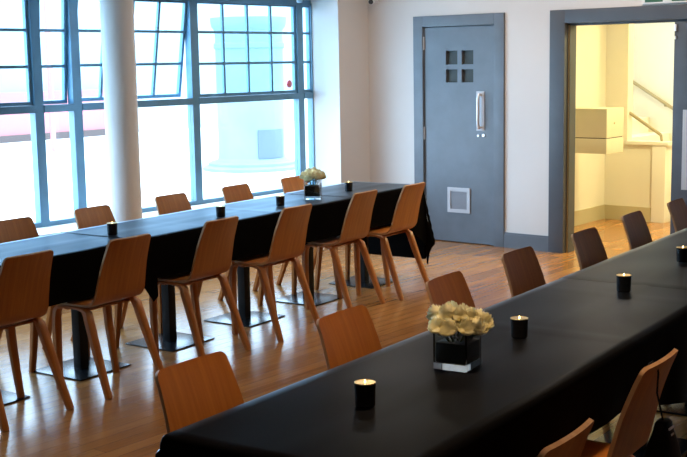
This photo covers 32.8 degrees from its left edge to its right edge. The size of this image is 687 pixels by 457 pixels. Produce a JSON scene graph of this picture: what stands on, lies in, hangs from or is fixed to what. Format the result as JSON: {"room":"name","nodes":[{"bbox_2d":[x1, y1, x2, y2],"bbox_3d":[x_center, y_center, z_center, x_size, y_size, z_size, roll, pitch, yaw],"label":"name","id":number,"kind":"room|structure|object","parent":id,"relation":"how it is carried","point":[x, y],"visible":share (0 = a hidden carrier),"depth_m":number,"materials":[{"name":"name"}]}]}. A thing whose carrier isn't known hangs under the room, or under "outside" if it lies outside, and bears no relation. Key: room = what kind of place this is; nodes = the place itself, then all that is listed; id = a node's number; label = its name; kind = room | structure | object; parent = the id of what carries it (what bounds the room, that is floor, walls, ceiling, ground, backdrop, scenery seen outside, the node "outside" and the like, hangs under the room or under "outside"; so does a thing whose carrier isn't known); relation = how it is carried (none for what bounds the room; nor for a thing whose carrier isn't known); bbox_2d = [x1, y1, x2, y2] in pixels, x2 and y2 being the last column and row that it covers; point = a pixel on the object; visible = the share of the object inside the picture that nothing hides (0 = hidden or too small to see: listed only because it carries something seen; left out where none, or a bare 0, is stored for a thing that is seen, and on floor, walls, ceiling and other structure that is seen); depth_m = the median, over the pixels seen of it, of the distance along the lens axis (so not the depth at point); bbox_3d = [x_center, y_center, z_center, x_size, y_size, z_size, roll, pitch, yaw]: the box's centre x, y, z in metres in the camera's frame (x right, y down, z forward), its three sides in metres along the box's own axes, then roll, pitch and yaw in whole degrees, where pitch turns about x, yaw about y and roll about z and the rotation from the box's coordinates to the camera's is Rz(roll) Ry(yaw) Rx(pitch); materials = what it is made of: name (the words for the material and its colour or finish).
{"room":"community hall","nodes":[
{"label":"community hall","id":0,"kind":"room"},
{"bbox_2d":[99,0,141,221],"bbox_3d":[-1.690,-1.005,8.860,0.250,2.950,0.250,6,10,39],"label":"column","id":1,"kind":"structure","parent":0,"point":[116,16],"depth_m":8.78,"materials":[{"name":"paint"}]},
{"bbox_2d":[303,0,369,186],"bbox_3d":[-3.531,-0.736,7.197,0.480,2.950,11.415,6,10,39],"label":"wall","id":2,"kind":"structure","parent":0,"point":[340,48],"depth_m":11.22,"materials":[{"name":"paint"}]},
{"bbox_2d":[0,0,45,227],"bbox_3d":[-2.711,-0.834,8.392,0.085,1.800,1.225,6,10,39],"label":"window","id":3,"kind":"structure","parent":2,"relation":"in","point":[31,106],"depth_m":8.79,"materials":[{"name":"metal"}]},
{"bbox_2d":[34,0,82,225],"bbox_3d":[-2.224,-0.931,9.011,0.118,1.800,0.363,6,10,39],"label":"window","id":4,"kind":"structure","parent":2,"relation":"in","point":[69,77],"depth_m":9.04,"materials":[{"name":"metal"}]},
{"bbox_2d":[73,0,199,212],"bbox_3d":[-1.737,-1.032,9.660,0.188,1.800,1.270,6,10,39],"label":"window","id":5,"kind":"structure","parent":2,"relation":"in","point":[186,32],"depth_m":9.91,"materials":[{"name":"metal"}]},
{"bbox_2d":[36,192,282,235],"bbox_3d":[-2.432,0.054,8.609,0.460,0.030,7.136,6,10,39],"label":"trim","id":6,"kind":"structure","parent":2,"relation":"attached to","point":[42,231],"depth_m":9.02,"materials":[{"name":"white paint"}]},
{"bbox_2d":[193,0,302,203],"bbox_3d":[-0.861,-1.188,10.646,0.085,1.800,1.384,6,10,39],"label":"window","id":7,"kind":"structure","parent":2,"relation":"in","point":[295,94],"depth_m":10.64,"materials":[{"name":"metal"}]},
{"bbox_2d":[286,80,291,87],"bbox_3d":[-0.512,-1.367,11.042,0.016,0.072,0.072,6,10,39],"label":"window sticker","id":8,"kind":"object","parent":7,"relation":"attached to","point":[289,82],"visible":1,"depth_m":11.03,"materials":[{"name":"paper"}]},
{"bbox_2d":[297,0,314,171],"bbox_3d":[-0.370,-1.282,11.244,0.085,1.800,0.174,6,10,39],"label":"window","id":9,"kind":"structure","parent":2,"relation":"in","point":[307,93],"depth_m":11.23,"materials":[{"name":"metal"}]},
{"bbox_2d":[0,219,686,456],"bbox_3d":[1.273,0.920,5.863,9.860,0.120,15.020,6,10,39],"label":"floor","id":10,"kind":"structure","parent":0,"point":[131,423],"depth_m":7.07,"materials":[{"name":"brown wood"}]},
{"bbox_2d":[1,390,29,405],"bbox_3d":[-1.906,0.530,5.977,0.608,0.732,0.728,4,10,33],"label":"pedestal table","id":11,"kind":"object","parent":10,"relation":"on","point":[8,397],"visible":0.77,"depth_m":6.06,"materials":[{"name":"black"}]},
{"bbox_2d":[0,232,157,306],"bbox_3d":[-1.728,0.299,6.234,0.681,0.368,1.428,4,10,33],"label":"tablecloth","id":12,"kind":"object","parent":11,"relation":"on","point":[77,258],"visible":0.57,"depth_m":6.20,"materials":[{"name":"black fabric"}]},
{"bbox_2d":[0,249,73,431],"bbox_3d":[-1.683,0.513,5.766,0.495,0.828,0.446,4,10,34],"label":"dining chair","id":13,"kind":"object","parent":10,"relation":"on","point":[24,279],"visible":1,"depth_m":5.69,"materials":[{"name":"orange wood"}]},
{"bbox_2d":[0,217,89,372],"bbox_3d":[-1.755,0.371,6.774,0.495,0.828,0.446,5,10,35],"label":"dining chair","id":14,"kind":"object","parent":10,"relation":"on","point":[15,229],"visible":0.25,"depth_m":6.84,"materials":[{"name":"orange wood"}]},
{"bbox_2d":[34,309,130,380],"bbox_3d":[-1.495,0.435,6.591,0.608,0.732,0.728,4,10,33],"label":"pedestal table","id":15,"kind":"object","parent":10,"relation":"on","point":[82,367],"visible":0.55,"depth_m":6.59,"materials":[{"name":"black metal"}]},
{"bbox_2d":[52,233,163,399],"bbox_3d":[-1.289,0.435,6.264,0.495,0.828,0.446,5,10,34],"label":"dining chair","id":16,"kind":"object","parent":10,"relation":"on","point":[122,273],"visible":0.82,"depth_m":6.16,"materials":[{"name":"orange wood"}]},
{"bbox_2d":[70,205,162,347],"bbox_3d":[-1.394,0.288,7.311,0.495,0.828,0.446,4,10,33],"label":"dining chair","id":17,"kind":"object","parent":10,"relation":"on","point":[93,216],"visible":0.3,"depth_m":7.37,"materials":[{"name":"orange wood"}]},
{"bbox_2d":[125,284,213,351],"bbox_3d":[-1.083,0.341,7.205,0.608,0.732,0.728,4,10,33],"label":"pedestal table","id":18,"kind":"object","parent":10,"relation":"on","point":[170,340],"visible":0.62,"depth_m":7.21,"materials":[{"name":"black metal"}]},
{"bbox_2d":[154,193,234,304],"bbox_3d":[-0.995,0.192,7.933,0.495,0.828,0.446,5,10,35],"label":"dining chair","id":19,"kind":"object","parent":10,"relation":"on","point":[178,202],"visible":0.24,"depth_m":8.00,"materials":[{"name":"orange wood"}]},
{"bbox_2d":[155,351,243,432],"bbox_3d":[-0.266,0.820,3.433,0.495,0.828,0.446,5,10,35],"label":"dining chair","id":20,"kind":"object","parent":10,"relation":"on","point":[191,391],"visible":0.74,"depth_m":3.49,"materials":[{"name":"orange wood"}]},
{"bbox_2d":[149,216,250,356],"bbox_3d":[-0.882,0.337,6.906,0.495,0.828,0.446,4,10,33],"label":"dining chair","id":21,"kind":"object","parent":10,"relation":"on","point":[214,249],"visible":0.79,"depth_m":6.81,"materials":[{"name":"orange wood"}]},
{"bbox_2d":[204,266,284,327],"bbox_3d":[-0.671,0.246,7.818,0.608,0.732,0.728,4,10,33],"label":"pedestal table","id":22,"kind":"object","parent":10,"relation":"on","point":[249,318],"visible":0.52,"depth_m":7.82,"materials":[{"name":"black metal"}]},
{"bbox_2d":[63,194,366,280],"bbox_3d":[-0.762,0.095,7.677,0.705,0.413,2.320,4,10,33],"label":"tablecloth","id":23,"kind":"object","parent":22,"relation":"on","point":[175,236],"visible":0.64,"depth_m":7.34,"materials":[{"name":"black fabric"}]},
{"bbox_2d":[107,222,117,234],"bbox_3d":[-1.327,0.001,6.706,0.061,0.069,0.061,6,10,39],"label":"candle holder","id":24,"kind":"object","parent":23,"relation":"on","point":[112,229],"visible":1,"depth_m":6.68,"materials":[{"name":"black glass"}]},
{"bbox_2d":[216,205,224,216],"bbox_3d":[-0.779,-0.109,7.412,0.061,0.069,0.061,6,10,39],"label":"candle holder","id":25,"kind":"object","parent":23,"relation":"on","point":[220,210],"visible":1,"depth_m":7.39,"materials":[{"name":"black glass"}]},
{"bbox_2d":[276,195,284,205],"bbox_3d":[-0.429,-0.190,7.933,0.061,0.069,0.061,6,10,39],"label":"candle holder","id":26,"kind":"object","parent":23,"relation":"on","point":[280,200],"visible":1,"depth_m":7.91,"materials":[{"name":"black glass"}]},
{"bbox_2d":[304,179,321,199],"bbox_3d":[-0.217,-0.280,8.305,0.118,0.135,0.118,0,8,5],"label":"glass vase","id":27,"kind":"object","parent":23,"relation":"on","point":[313,188],"visible":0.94,"depth_m":8.25,"materials":[{"name":"clear glass"}]},
{"bbox_2d":[299,171,306,178],"bbox_3d":[-0.277,-0.356,8.292,0.075,0.105,0.071,6,10,39],"label":"rose","id":28,"kind":"object","parent":27,"relation":"on","point":[303,174],"visible":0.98,"depth_m":8.27,"materials":[{"name":"beige plant"}]},
{"bbox_2d":[303,173,312,181],"bbox_3d":[-0.250,-0.345,8.256,0.072,0.091,0.070,-1,8,0],"label":"rose","id":29,"kind":"object","parent":27,"relation":"on","point":[308,178],"visible":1,"depth_m":8.23,"materials":[{"name":"beige plant"}]},
{"bbox_2d":[308,170,316,179],"bbox_3d":[-0.217,-0.359,8.259,0.075,0.118,0.074,6,10,39],"label":"rose","id":30,"kind":"object","parent":27,"relation":"in","point":[312,173],"visible":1,"depth_m":8.23,"materials":[{"name":"beige plant"}]},
{"bbox_2d":[314,172,320,179],"bbox_3d":[-0.187,-0.349,8.261,0.065,0.096,0.065,-2,8,-5],"label":"rose","id":31,"kind":"object","parent":27,"relation":"on","point":[318,176],"visible":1,"depth_m":8.24,"materials":[{"name":"beige plant"}]},
{"bbox_2d":[319,171,325,179],"bbox_3d":[-0.157,-0.359,8.297,0.080,0.105,0.074,6,10,39],"label":"rose","id":32,"kind":"object","parent":27,"relation":"on","point":[322,173],"visible":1,"depth_m":8.27,"materials":[{"name":"beige plant"}]},
{"bbox_2d":[218,184,296,305],"bbox_3d":[-0.598,0.107,8.480,0.495,0.828,0.446,4,10,34],"label":"dining chair","id":33,"kind":"object","parent":10,"relation":"on","point":[240,192],"visible":0.33,"depth_m":8.55,"materials":[{"name":"orange wood"}]},
{"bbox_2d":[229,203,318,341],"bbox_3d":[-0.465,0.252,7.448,0.495,0.828,0.446,5,10,35],"label":"dining chair","id":34,"kind":"object","parent":10,"relation":"on","point":[289,237],"visible":0.86,"depth_m":7.34,"materials":[{"name":"orange wood"}]},
{"bbox_2d":[275,243,343,305],"bbox_3d":[-0.260,0.151,8.432,0.608,0.732,0.728,4,10,33],"label":"pedestal table","id":35,"kind":"object","parent":10,"relation":"on","point":[319,298],"visible":0.3,"depth_m":8.44,"materials":[{"name":"black metal"}]},
{"bbox_2d":[276,176,350,289],"bbox_3d":[-0.205,0.022,9.031,0.495,0.828,0.446,5,10,35],"label":"dining chair","id":36,"kind":"object","parent":10,"relation":"on","point":[295,183],"visible":0.25,"depth_m":9.04,"materials":[{"name":"orange wood"}]},
{"bbox_2d":[302,189,385,308],"bbox_3d":[-0.031,0.140,8.183,0.495,0.828,0.446,4,10,33],"label":"dining chair","id":37,"kind":"object","parent":10,"relation":"on","point":[356,225],"visible":0.76,"depth_m":8.08,"materials":[{"name":"orange wood"}]},
{"bbox_2d":[316,305,381,369],"bbox_3d":[0.187,0.719,4.087,0.495,0.828,0.446,5,10,34],"label":"dining chair","id":38,"kind":"object","parent":10,"relation":"on","point":[346,335],"visible":0.38,"depth_m":4.15,"materials":[{"name":"orange wood"}]},
{"bbox_2d":[329,237,392,288],"bbox_3d":[0.152,0.057,9.046,0.608,0.732,0.728,4,10,33],"label":"pedestal table","id":39,"kind":"object","parent":10,"relation":"on","point":[366,282],"visible":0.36,"depth_m":9.05,"materials":[{"name":"black metal"}]},
{"bbox_2d":[283,181,434,263],"bbox_3d":[0.127,0.011,8.969,0.772,0.645,1.056,4,10,33],"label":"tablecloth","id":40,"kind":"object","parent":39,"relation":"on","point":[388,194],"visible":0.53,"depth_m":9.10,"materials":[{"name":"black fabric"}]},
{"bbox_2d":[345,182,352,190],"bbox_3d":[0.038,-0.313,8.722,0.061,0.069,0.061,6,10,39],"label":"candle holder","id":41,"kind":"object","parent":40,"relation":"on","point":[348,185],"visible":1,"depth_m":8.70,"materials":[{"name":"black glass"}]},
{"bbox_2d":[354,182,428,300],"bbox_3d":[0.333,0.070,8.629,0.495,0.828,0.446,4,10,34],"label":"dining chair","id":42,"kind":"object","parent":10,"relation":"on","point":[405,216],"visible":0.8,"depth_m":8.53,"materials":[{"name":"orange wood"}]},
{"bbox_2d":[425,271,475,307],"bbox_3d":[0.611,0.619,4.739,0.495,0.828,0.446,4,10,33],"label":"dining chair","id":43,"kind":"object","parent":10,"relation":"on","point":[453,286],"visible":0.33,"depth_m":4.82,"materials":[{"name":"orange wood"}]},
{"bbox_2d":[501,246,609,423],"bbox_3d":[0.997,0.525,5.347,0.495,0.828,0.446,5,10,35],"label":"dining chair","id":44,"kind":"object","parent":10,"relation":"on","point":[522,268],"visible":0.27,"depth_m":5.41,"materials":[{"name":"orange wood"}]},
{"bbox_2d":[537,418,593,456],"bbox_3d":[0.351,0.878,2.954,0.495,0.828,0.446,4,10,34],"label":"dining chair","id":45,"kind":"object","parent":10,"relation":"on","point":[571,445],"visible":1,"depth_m":2.77,"materials":[{"name":"orange wood"}]},
{"bbox_2d":[571,227,607,269],"bbox_3d":[1.427,0.435,5.931,0.495,0.828,0.446,5,10,35],"label":"dining chair","id":46,"kind":"object","parent":10,"relation":"on","point":[589,248],"visible":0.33,"depth_m":6.00,"materials":[{"name":"orange wood"}]},
{"bbox_2d":[580,348,677,456],"bbox_3d":[0.751,0.775,3.627,0.495,0.828,0.446,4,10,34],"label":"dining chair","id":47,"kind":"object","parent":10,"relation":"on","point":[634,425],"visible":0.77,"depth_m":3.46,"materials":[{"name":"orange wood"}]},
{"bbox_2d":[644,360,681,456],"bbox_3d":[0.930,0.632,3.421,0.107,0.495,0.164,4,10,34],"label":"shoulder bag","id":48,"kind":"object","parent":47,"relation":"hanging from","point":[663,441],"visible":0.94,"depth_m":3.38,"materials":[{"name":"black leather"}]},
{"bbox_2d":[621,211,652,249],"bbox_3d":[1.830,0.338,6.562,0.495,0.828,0.446,4,10,33],"label":"dining chair","id":49,"kind":"object","parent":10,"relation":"on","point":[638,234],"visible":0.31,"depth_m":6.62,"materials":[{"name":"orange wood"}]},
{"bbox_2d":[594,427,686,456],"bbox_3d":[1.292,0.601,5.083,0.678,0.732,0.728,4,10,34],"label":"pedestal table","id":50,"kind":"object","parent":10,"relation":"on","point":[607,437],"visible":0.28,"depth_m":5.18,"materials":[{"name":"black"}]},
{"bbox_2d":[632,117,671,168],"bbox_3d":[3.344,-0.933,12.767,2.080,1.530,1.070,6,10,39],"label":"stairs","id":51,"kind":"structure","parent":10,"relation":"on","point":[639,131],"depth_m":13.05,"materials":[{"name":"white paint"}]},
{"bbox_2d":[651,145,671,222],"bbox_3d":[3.284,-0.465,12.075,0.145,0.800,0.160,6,10,39],"label":"pier","id":52,"kind":"object","parent":10,"relation":"on","point":[661,155],"visible":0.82,"depth_m":12.02,"materials":[{"name":"white paint"}]},
{"bbox_2d":[656,402,686,415],"bbox_3d":[1.710,0.507,5.693,0.678,0.732,0.728,4,10,34],"label":"pedestal table","id":53,"kind":"object","parent":10,"relation":"on","point":[680,408],"visible":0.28,"depth_m":5.65,"materials":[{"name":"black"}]},
{"bbox_2d":[667,198,686,231],"bbox_3d":[2.239,0.251,7.124,0.495,0.828,0.446,4,10,32],"label":"dining chair","id":54,"kind":"object","parent":10,"relation":"on","point":[677,208],"visible":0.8,"depth_m":7.17,"materials":[{"name":"orange wood"}]},
{"bbox_3d":[2.128,0.412,6.302,0.678,0.732,0.728,4,10,34],"label":"pedestal table","id":55,"kind":"object","parent":10,"relation":"on","visible":0},
{"bbox_2d":[559,228,686,289],"bbox_3d":[2.044,0.262,6.149,0.927,0.404,2.798,4,10,34],"label":"tablecloth","id":56,"kind":"object","parent":55,"relation":"on","point":[654,264],"visible":0.67,"depth_m":5.39,"materials":[{"name":"black fabric"}]},
{"bbox_2d":[676,246,686,261],"bbox_3d":[1.597,0.121,5.498,0.061,0.069,0.061,6,10,39],"label":"candle holder","id":57,"kind":"object","parent":56,"relation":"on","point":[681,251],"visible":1,"depth_m":5.47,"materials":[{"name":"black glass"}]},
{"bbox_2d":[368,0,686,235],"bbox_3d":[3.753,-1.078,8.701,9.860,2.950,0.150,6,10,39],"label":"wall","id":58,"kind":"structure","parent":0,"point":[390,22],"depth_m":10.51,"materials":[{"name":"paint"}]},
{"bbox_2d":[368,0,378,4],"bbox_3d":[0.281,-2.190,11.182,0.076,0.098,0.159,3,9,25],"label":"security camera","id":59,"kind":"object","parent":58,"relation":"attached to","point":[370,2],"visible":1,"depth_m":11.13,"materials":[{"name":"white plastic"}]},
{"bbox_2d":[413,13,504,246],"bbox_3d":[1.095,-0.915,10.865,0.990,2.110,0.214,6,10,39],"label":"door","id":60,"kind":"structure","parent":58,"relation":"in","point":[459,72],"depth_m":10.82,"materials":[{"name":"blue paint"}]},
{"bbox_2d":[504,232,547,251],"bbox_3d":[1.643,0.120,10.511,0.460,0.140,0.018,6,10,39],"label":"baseboard","id":61,"kind":"structure","parent":58,"relation":"attached to","point":[511,240],"depth_m":10.50,"materials":[{"name":"blue paint"}]},
{"bbox_2d":[548,4,686,252],"bbox_3d":[2.747,-0.759,9.562,2.310,2.110,0.172,6,10,39],"label":"door frame","id":62,"kind":"structure","parent":58,"relation":"in","point":[563,23],"depth_m":10.06,"materials":[{"name":"grey paint"}]},
{"bbox_2d":[642,0,686,3],"bbox_3d":[2.820,-1.943,9.213,0.990,0.300,0.030,6,10,39],"label":"exit sign","id":63,"kind":"object","parent":58,"relation":"attached to","point":[643,1],"visible":1,"depth_m":9.43,"materials":[{"name":"white plastic"}]},
{"bbox_2d":[574,25,606,210],"bbox_3d":[2.048,-1.521,11.487,0.120,3.100,2.085,6,10,39],"label":"wall","id":64,"kind":"structure","parent":0,"point":[590,39],"depth_m":12.04,"materials":[{"name":"beige paint"}]},
{"bbox_2d":[575,107,623,153],"bbox_3d":[2.398,-0.964,11.434,0.575,0.430,0.360,6,10,39],"label":"upper cabinet","id":65,"kind":"object","parent":64,"relation":"attached to","point":[598,130],"visible":0.61,"depth_m":11.23,"materials":[{"name":"beige paint"}]},
{"bbox_2d":[574,204,650,225],"bbox_3d":[2.330,-0.036,11.489,0.540,0.150,2.085,6,10,39],"label":"baseboard","id":66,"kind":"structure","parent":64,"relation":"attached to","point":[587,215],"depth_m":12.25,"materials":[{"name":"beige paint"}]},
{"bbox_2d":[604,24,651,207],"bbox_3d":[2.952,-1.633,12.164,0.660,3.100,0.120,6,10,39],"label":"wall","id":67,"kind":"structure","parent":0,"point":[628,173],"depth_m":12.19,"materials":[{"name":"beige paint"}]},
{"bbox_2d":[629,112,662,140],"bbox_3d":[3.102,-1.084,12.127,0.460,0.352,0.032,6,10,39],"label":"stair handrail","id":68,"kind":"object","parent":67,"relation":"attached to","point":[630,113],"visible":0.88,"depth_m":12.08,"materials":[{"name":"beige paint"}]},
{"bbox_2d":[626,140,671,145],"bbox_3d":[3.178,-0.887,12.095,0.470,0.035,0.180,6,10,39],"label":"trim","id":69,"kind":"structure","parent":67,"relation":"attached to","point":[633,142],"depth_m":12.03,"materials":[{"name":"white paint"}]},
{"bbox_2d":[632,22,674,140],"bbox_3d":[4.644,-1.690,12.356,4.700,3.100,0.120,6,10,39],"label":"wall","id":70,"kind":"structure","parent":0,"point":[653,55],"depth_m":13.20,"materials":[{"name":"beige paint"}]},
{"bbox_2d":[633,80,672,109],"bbox_3d":[3.429,-1.569,13.231,1.025,0.645,0.098,6,10,39],"label":"wall handrail","id":71,"kind":"object","parent":70,"relation":"attached to","point":[666,104],"visible":0.53,"depth_m":13.14,"materials":[{"name":"beige paint"}]},
{"label":"outside","id":72,"kind":"structure","parent":0,"visible":0},
{"bbox_2d":[0,120,294,221],"bbox_3d":[-16.746,-2.600,32.884,52.460,0.100,90.000,6,10,39],"label":"pavement","id":73,"kind":"structure","parent":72,"point":[164,154],"depth_m":18.77,"materials":[{"name":"white concrete"}]},
{"bbox_2d":[43,0,56,152],"bbox_3d":[-5.932,-3.363,23.563,0.110,3.660,0.110,6,10,39],"label":"post","id":74,"kind":"object","parent":73,"relation":"on","point":[45,2],"visible":1,"depth_m":23.56,"materials":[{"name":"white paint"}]},
{"bbox_2d":[0,0,293,142],"bbox_3d":[-7.269,-5.824,29.161,2.350,7.000,21.000,6,10,39],"label":"building","id":75,"kind":"structure","parent":73,"relation":"on","point":[13,88],"depth_m":30.31,"materials":[{"name":"grey"}]},
{"bbox_2d":[203,16,294,172],"bbox_3d":[-1.530,-2.212,19.192,1.634,2.460,1.634,6,10,39],"label":"column","id":76,"kind":"structure","parent":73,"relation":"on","point":[251,135],"depth_m":18.74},
{"bbox_3d":[0.038,0.883,3.255,0.678,0.732,0.728,4,10,34],"label":"pedestal table","id":77,"kind":"object","parent":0,"visible":0},
{"bbox_2d":[155,278,686,456],"bbox_3d":[0.528,0.583,3.968,0.902,0.370,2.800,4,10,34],"label":"tablecloth","id":78,"kind":"object","parent":77,"relation":"on","point":[587,344],"visible":0.83,"depth_m":3.52,"materials":[{"name":"black fabric"}]},
{"bbox_2d":[354,379,375,407],"bbox_3d":[0.061,0.466,3.294,0.061,0.069,0.061,6,10,39],"label":"candle holder","id":79,"kind":"object","parent":78,"relation":"on","point":[365,392],"visible":1,"depth_m":3.27,"materials":[{"name":"black glass"}]},
{"bbox_2d":[433,331,480,372],"bbox_3d":[0.360,0.377,3.694,0.116,0.122,0.116,4,9,31],"label":"glass vase","id":80,"kind":"object","parent":78,"relation":"on","point":[457,352],"visible":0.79,"depth_m":3.65,"materials":[{"name":"black glass"}]},
{"bbox_2d":[426,304,439,319],"bbox_3d":[0.300,0.295,3.717,0.079,0.111,0.069,6,10,39],"label":"rose","id":81,"kind":"object","parent":80,"relation":"on","point":[433,310],"visible":0.56,"depth_m":3.70,"materials":[{"name":"beige plant"}]},
{"bbox_2d":[427,315,443,333],"bbox_3d":[0.294,0.315,3.651,0.067,0.089,0.067,1,8,15],"label":"rose","id":82,"kind":"object","parent":80,"relation":"in","point":[434,325],"visible":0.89,"depth_m":3.63,"materials":[{"name":"beige plant"}]},
{"bbox_2d":[436,302,455,319],"bbox_3d":[0.327,0.293,3.682,0.071,0.122,0.071,6,10,39],"label":"rose","id":83,"kind":"object","parent":80,"relation":"in","point":[446,310],"visible":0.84,"depth_m":3.66,"materials":[{"name":"beige plant"}]},
{"bbox_2d":[438,318,458,336],"bbox_3d":[0.327,0.318,3.635,0.076,0.086,0.070,-4,9,-18],"label":"rose","id":84,"kind":"object","parent":80,"relation":"on","point":[448,327],"visible":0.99,"depth_m":3.61,"materials":[{"name":"beige plant"}]},
{"bbox_2d":[447,300,457,307],"bbox_3d":[0.346,0.287,3.739,0.072,0.117,0.072,6,10,39],"label":"rose","id":85,"kind":"object","parent":80,"relation":"on","point":[453,303],"visible":0.12,"depth_m":3.72,"materials":[{"name":"beige plant"}]},
{"bbox_2d":[452,305,468,332],"bbox_3d":[0.364,0.297,3.671,0.063,0.114,0.063,6,10,39],"label":"rose","id":86,"kind":"object","parent":80,"relation":"on","point":[460,313],"visible":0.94,"depth_m":3.65,"materials":[{"name":"beige plant"}]},
{"bbox_2d":[458,303,468,309],"bbox_3d":[0.379,0.291,3.732,0.065,0.110,0.066,6,10,39],"label":"rose","id":87,"kind":"object","parent":80,"relation":"on","point":[466,306],"visible":0.09,"depth_m":3.72,"materials":[{"name":"beige plant"}]},
{"bbox_2d":[456,316,475,334],"bbox_3d":[0.385,0.316,3.634,0.072,0.088,0.070,-1,8,-3],"label":"rose","id":88,"kind":"object","parent":80,"relation":"on","point":[466,326],"visible":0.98,"depth_m":3.61,"materials":[{"name":"beige plant"}]},
{"bbox_2d":[465,306,478,318],"bbox_3d":[0.401,0.298,3.688,0.072,0.107,0.069,6,10,39],"label":"rose","id":89,"kind":"object","parent":80,"relation":"on","point":[471,311],"visible":0.44,"depth_m":3.66,"materials":[{"name":"beige plant"}]},
{"bbox_2d":[471,316,488,339],"bbox_3d":[0.414,0.315,3.649,0.081,0.086,0.074,6,10,39],"label":"rose","id":90,"kind":"object","parent":80,"relation":"in","point":[480,328],"visible":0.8,"depth_m":3.62,"materials":[{"name":"beige plant"}]},
{"bbox_2d":[476,308,485,313],"bbox_3d":[0.425,0.301,3.711,0.064,0.096,0.075,6,10,39],"label":"rose","id":91,"kind":"object","parent":80,"relation":"in","point":[480,310],"visible":0.17,"depth_m":3.70,"materials":[{"name":"beige plant"}]},
{"bbox_2d":[475,312,494,336],"bbox_3d":[0.438,0.308,3.680,0.077,0.091,0.071,6,10,39],"label":"rose","id":92,"kind":"object","parent":80,"relation":"on","point":[489,321],"visible":0.59,"depth_m":3.66,"materials":[{"name":"beige plant"}]},
{"bbox_2d":[511,316,527,338],"bbox_3d":[0.613,0.345,4.073,0.061,0.069,0.061,6,10,39],"label":"candle holder","id":93,"kind":"object","parent":78,"relation":"on","point":[519,326],"visible":1,"depth_m":4.05,"materials":[{"name":"black glass"}]},
{"bbox_2d":[616,273,631,291],"bbox_3d":[1.161,0.226,4.842,0.061,0.069,0.061,6,10,39],"label":"candle holder","id":94,"kind":"object","parent":78,"relation":"on","point":[623,282],"visible":1,"depth_m":4.82,"materials":[{"name":"black glass"}]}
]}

